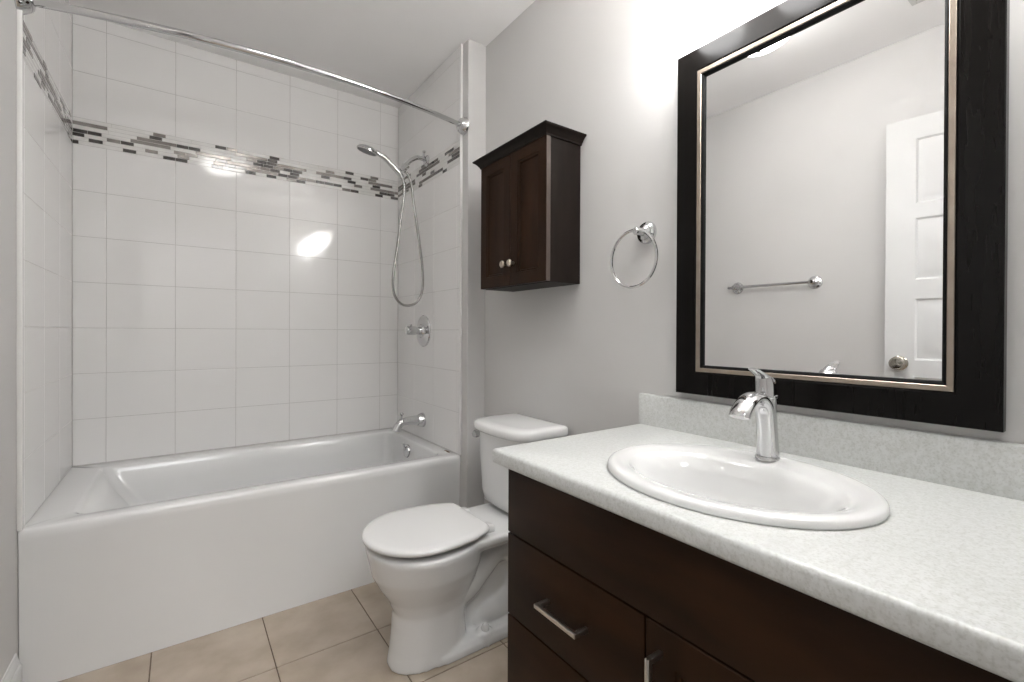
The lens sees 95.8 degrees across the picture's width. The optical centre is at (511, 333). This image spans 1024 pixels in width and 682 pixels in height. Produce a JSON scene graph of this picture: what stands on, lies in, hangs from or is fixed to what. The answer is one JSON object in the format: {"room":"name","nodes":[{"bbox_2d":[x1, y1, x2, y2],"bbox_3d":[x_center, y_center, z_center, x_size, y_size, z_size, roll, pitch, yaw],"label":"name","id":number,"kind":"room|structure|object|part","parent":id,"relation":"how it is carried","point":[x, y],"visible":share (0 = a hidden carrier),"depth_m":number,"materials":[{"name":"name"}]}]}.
{"room":"bathroom","nodes":[
{"label":"bathroom","id":0,"kind":"room"},
{"bbox_2d":[0,0,71,681],"bbox_3d":[-1.207,-0.134,0.906,0.130,2.553,2.920,0,0,-36],"label":"wall","id":1,"kind":"structure","parent":0,"point":[47,148],"depth_m":1.52,"materials":[{"name":"white tile"}]},
{"bbox_2d":[1,653,21,681],"bbox_3d":[-0.892,1.025,0.570,0.014,0.140,1.993,0,0,-36],"label":"baseboard","id":2,"kind":"structure","parent":1,"relation":"attached to","point":[13,673],"depth_m":1.34,"materials":[{"name":"white paint"}]},
{"bbox_2d":[16,9,22,531],"bbox_3d":[-1.473,-0.411,1.385,0.013,2.005,0.010,0,0,-36],"label":"trim","id":3,"kind":"structure","parent":1,"relation":"attached to","point":[19,13],"depth_m":1.38,"materials":[{"name":"tile"}]},
{"bbox_2d":[23,20,71,141],"bbox_3d":[-1.705,-0.896,1.708,0.011,0.118,0.791,0,0,-36],"label":"trim","id":4,"kind":"structure","parent":1,"relation":"attached to","point":[32,57],"depth_m":1.63,"materials":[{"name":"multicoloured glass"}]},
{"bbox_2d":[14,0,468,135],"bbox_3d":[-0.834,-1.004,1.783,1.519,0.084,0.154,0,0,-34],"label":"shower curtain rod","id":5,"kind":"object","parent":1,"relation":"attached to","point":[27,6],"visible":0.98,"depth_m":1.59,"materials":[{"name":"silver metal"}]},
{"bbox_2d":[72,14,398,466],"bbox_3d":[-1.334,-0.142,2.569,1.856,2.553,0.167,0,0,-36],"label":"wall","id":6,"kind":"structure","parent":0,"point":[213,308],"depth_m":2.36,"materials":[{"name":"white tile"}]},
{"bbox_2d":[72,116,397,199],"bbox_3d":[-1.326,-0.897,2.473,1.496,0.118,0.011,0,0,-36],"label":"trim","id":7,"kind":"structure","parent":6,"relation":"attached to","point":[87,132],"depth_m":2.35,"materials":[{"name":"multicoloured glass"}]},
{"bbox_2d":[59,582,507,681],"bbox_3d":[-0.232,1.129,0.408,2.900,0.060,4.880,0,0,-36],"label":"floor","id":8,"kind":"structure","parent":0,"point":[343,636],"depth_m":1.57,"materials":[{"name":"beige tile"}]},
{"bbox_2d":[18,428,459,681],"bbox_3d":[-1.102,0.836,2.156,1.515,0.503,0.804,0,0,-36],"label":"bathtub","id":9,"kind":"object","parent":8,"relation":"on","point":[121,561],"visible":0.79,"depth_m":1.73,"materials":[{"name":"white ceramic"}]},
{"bbox_3d":[-0.588,0.656,2.593,0.027,0.074,0.074,0,0,-36],"label":"overflow plate","id":10,"kind":"part","parent":9,"relation":"part of","materials":[{"name":"silver metal"}]},
{"bbox_2d":[362,413,567,674],"bbox_3d":[-0.180,0.719,1.693,0.731,0.748,0.408,0,0,-36],"label":"toilet","id":11,"kind":"object","parent":8,"relation":"on","point":[441,569],"visible":0.82,"depth_m":1.54,"materials":[{"name":"white ceramic"}]},
{"bbox_3d":[-0.306,0.662,1.581,0.395,0.022,0.372,0,0,-36],"label":"lid","id":12,"kind":"part","parent":11,"relation":"part of","materials":[{"name":"white plastic"}]},
{"bbox_3d":[-0.171,0.893,1.679,0.705,0.401,0.368,0,0,-36],"label":"bowl","id":13,"kind":"part","parent":11,"relation":"part of","materials":[{"name":"white ceramic"}]},
{"bbox_3d":[-0.144,0.417,1.948,0.051,0.034,0.034,0,0,-36],"label":"lever arm","id":14,"kind":"part","parent":11,"relation":"part of","materials":[{"name":"silver metal"}]},
{"bbox_3d":[0.021,0.538,1.838,0.223,0.308,0.342,0,0,-36],"label":"tank","id":15,"kind":"part","parent":11,"relation":"part of","materials":[{"name":"white ceramic"}]},
{"bbox_3d":[0.014,0.367,1.832,0.256,0.043,0.364,0,0,-36],"label":"tank lid","id":16,"kind":"part","parent":11,"relation":"part of","materials":[{"name":"white ceramic"}]},
{"bbox_2d":[508,469,1012,681],"bbox_3d":[0.473,0.715,0.910,0.594,0.770,0.938,0,0,-36],"label":"vanity cabinet","id":17,"kind":"object","parent":8,"relation":"on","point":[596,594],"visible":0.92,"depth_m":0.78,"materials":[{"name":"brown wood"}]},
{"bbox_3d":[0.116,0.844,0.979,0.018,0.308,0.412,0,0,-36],"label":"drawer","id":18,"kind":"part","parent":17,"relation":"part of","materials":[{"name":"brown wood"}]},
{"bbox_3d":[0.099,0.585,0.956,0.038,0.009,0.127,0,0,-36],"label":"pull handle","id":19,"kind":"part","parent":17,"relation":"part of","materials":[{"name":"silver metal"}]},
{"bbox_3d":[0.117,0.587,0.978,0.018,0.196,0.412,0,0,-36],"label":"drawer","id":20,"kind":"part","parent":17,"relation":"part of","materials":[{"name":"brown wood"}]},
{"bbox_3d":[0.234,0.600,0.766,0.038,0.138,0.009,0,0,-36],"label":"pull handle","id":21,"kind":"part","parent":17,"relation":"part of","materials":[{"name":"silver metal"}]},
{"bbox_3d":[0.389,0.746,0.596,0.018,0.508,0.520,0,0,-36],"label":"door","id":22,"kind":"part","parent":17,"relation":"part of","materials":[{"name":"brown wood"}]},
{"bbox_2d":[492,393,1023,681],"bbox_3d":[0.475,0.260,0.927,0.581,0.134,0.991,0,0,-36],"label":"countertop","id":23,"kind":"structure","parent":17,"relation":"on","point":[944,572],"depth_m":0.73,"materials":[{"name":"white stone"}]},
{"bbox_2d":[607,443,889,529],"bbox_3d":[0.430,0.361,0.923,0.435,0.177,0.516,0,0,-36],"label":"sink","id":24,"kind":"object","parent":23,"relation":"in","point":[724,482],"visible":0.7,"depth_m":0.93,"materials":[{"name":"white ceramic"}]},
{"bbox_2d":[729,368,779,461],"bbox_3d":[0.520,0.173,0.989,0.157,0.203,0.049,0,0,-36],"label":"faucet","id":25,"kind":"object","parent":24,"relation":"on","point":[763,400],"visible":1,"depth_m":1.00,"materials":[{"name":"silver metal"}]},
{"bbox_3d":[0.517,0.193,0.987,0.150,0.139,0.044,0,0,-36],"label":"spout","id":26,"kind":"part","parent":25,"relation":"part of","materials":[{"name":"silver metal"}]},
{"bbox_3d":[0.535,0.092,0.999,0.068,0.041,0.032,0,0,-36],"label":"lever","id":27,"kind":"part","parent":25,"relation":"part of","materials":[{"name":"silver metal"}]},
{"bbox_3d":[0.555,0.111,1.013,0.045,0.043,0.041,0,0,-36],"label":"handle","id":28,"kind":"part","parent":25,"relation":"part of","materials":[{"name":"silver metal"}]},
{"bbox_2d":[69,0,534,108],"bbox_3d":[-0.316,-1.455,0.531,2.900,0.100,4.750,0,0,-36],"label":"ceiling","id":29,"kind":"structure","parent":0,"point":[391,46],"depth_m":2.14,"materials":[{"name":"paint"}]},
{"bbox_2d":[397,0,1023,507],"bbox_3d":[0.157,-0.132,1.881,0.230,2.553,2.920,0,0,-36],"label":"wall","id":30,"kind":"structure","parent":0,"point":[580,357],"depth_m":1.75,"materials":[{"name":"paint"}]},
{"bbox_2d":[357,144,429,306],"bbox_3d":[-0.619,-0.579,2.434,0.392,0.864,0.105,0,0,-36],"label":"shower","id":31,"kind":"object","parent":30,"relation":"attached to","point":[364,148],"visible":1,"depth_m":2.47,"materials":[{"name":"silver metal"}]},
{"bbox_3d":[-0.641,-0.885,2.415,0.161,0.123,0.031,0,0,-36],"label":"handset handle","id":32,"kind":"part","parent":31,"relation":"part of","materials":[{"name":"silver metal"}]},
{"bbox_3d":[-0.530,-0.931,2.519,0.146,0.090,0.022,0,0,-36],"label":"shower arm","id":33,"kind":"part","parent":31,"relation":"part of","materials":[{"name":"silver metal"}]},
{"bbox_2d":[392,412,425,431],"bbox_3d":[-0.574,0.482,2.549,0.181,0.107,0.080,0,0,-36],"label":"tub spout","id":34,"kind":"object","parent":30,"relation":"attached to","point":[420,419],"visible":1,"depth_m":2.54,"materials":[{"name":"silver metal"}]},
{"bbox_3d":[-0.581,0.493,2.543,0.162,0.084,0.057,0,0,-36],"label":"spout","id":35,"kind":"part","parent":34,"relation":"part of","materials":[{"name":"silver metal"}]},
{"bbox_2d":[405,315,430,346],"bbox_3d":[-0.537,-0.017,2.560,0.111,0.176,0.176,0,0,-36],"label":"shower valve","id":36,"kind":"object","parent":30,"relation":"attached to","point":[423,329],"visible":1,"depth_m":2.55,"materials":[{"name":"silver metal"}]},
{"bbox_3d":[-0.545,-0.019,2.554,0.092,0.050,0.050,0,0,-36],"label":"handle","id":37,"kind":"part","parent":36,"relation":"part of","materials":[{"name":"silver metal"}]},
{"bbox_2d":[398,140,459,199],"bbox_3d":[-0.480,-0.894,2.584,0.011,0.118,0.791,0,0,-36],"label":"trim","id":38,"kind":"structure","parent":30,"relation":"attached to","point":[449,158],"depth_m":2.50,"materials":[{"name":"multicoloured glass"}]},
{"bbox_2d":[459,44,462,454],"bbox_3d":[-0.250,-0.410,2.260,0.013,2.005,0.010,0,0,-36],"label":"trim","id":39,"kind":"structure","parent":30,"relation":"attached to","point":[461,45],"depth_m":2.26,"materials":[{"name":"tile"}]},
{"bbox_2d":[472,120,586,291],"bbox_3d":[0.051,-0.463,1.850,0.198,0.550,0.491,0,0,-36],"label":"upper cabinet","id":40,"kind":"object","parent":30,"relation":"attached to","point":[530,183],"visible":1,"depth_m":1.72,"materials":[{"name":"brown wood"}]},
{"bbox_3d":[-0.062,-0.449,1.904,0.020,0.516,0.217,0,0,-36],"label":"door","id":41,"kind":"part","parent":40,"relation":"part of","materials":[{"name":"brown wood"}]},
{"bbox_3d":[-0.033,-0.274,1.821,0.030,0.029,0.029,0,0,-36],"label":"knob","id":42,"kind":"part","parent":40,"relation":"part of","materials":[{"name":"silver metal"}]},
{"bbox_3d":[-0.005,-0.273,1.782,0.030,0.029,0.029,0,0,-36],"label":"knob","id":43,"kind":"part","parent":40,"relation":"part of","materials":[{"name":"silver metal"}]},
{"bbox_3d":[0.052,-0.721,1.849,0.196,0.034,0.491,0,0,-36],"label":"crown moulding","id":44,"kind":"part","parent":40,"relation":"part of","materials":[{"name":"brown wood"}]},
{"bbox_3d":[0.065,-0.448,1.726,0.020,0.516,0.217,0,0,-36],"label":"door","id":45,"kind":"part","parent":40,"relation":"part of","materials":[{"name":"brown wood"}]},
{"bbox_2d":[610,221,657,288],"bbox_3d":[0.402,-0.252,1.476,0.063,0.217,0.189,0,0,-36],"label":"towel ring","id":46,"kind":"object","parent":30,"relation":"attached to","point":[646,233],"visible":1,"depth_m":1.46,"materials":[{"name":"silver metal"}]},
{"bbox_3d":[0.408,-0.324,1.467,0.063,0.072,0.072,0,0,-36],"label":"post","id":47,"kind":"part","parent":46,"relation":"part of","materials":[{"name":"silver metal"}]},
{"bbox_2d":[639,393,1023,500],"bbox_3d":[0.703,0.242,1.090,0.020,0.098,0.991,0,0,-36],"label":"backsplash","id":48,"kind":"structure","parent":30,"relation":"attached to","point":[992,467],"depth_m":0.99,"materials":[{"name":"white stone"}]},
{"bbox_2d":[676,0,1009,432],"bbox_3d":[0.691,-0.317,1.102,0.027,0.982,0.671,0,0,-36],"label":"wall mirror","id":49,"kind":"object","parent":30,"relation":"attached to","point":[842,165],"visible":1,"depth_m":1.02,"materials":[{"name":"black wood"}]},
{"bbox_2d":[704,0,944,380],"bbox_3d":[0.695,-0.317,1.105,0.012,0.818,0.507,0,0,-36],"label":"mirror glass","id":50,"kind":"object","parent":49,"relation":"attached to","point":[824,134],"depth_m":1.05,"materials":[{"name":"silver mirror"}]}
]}

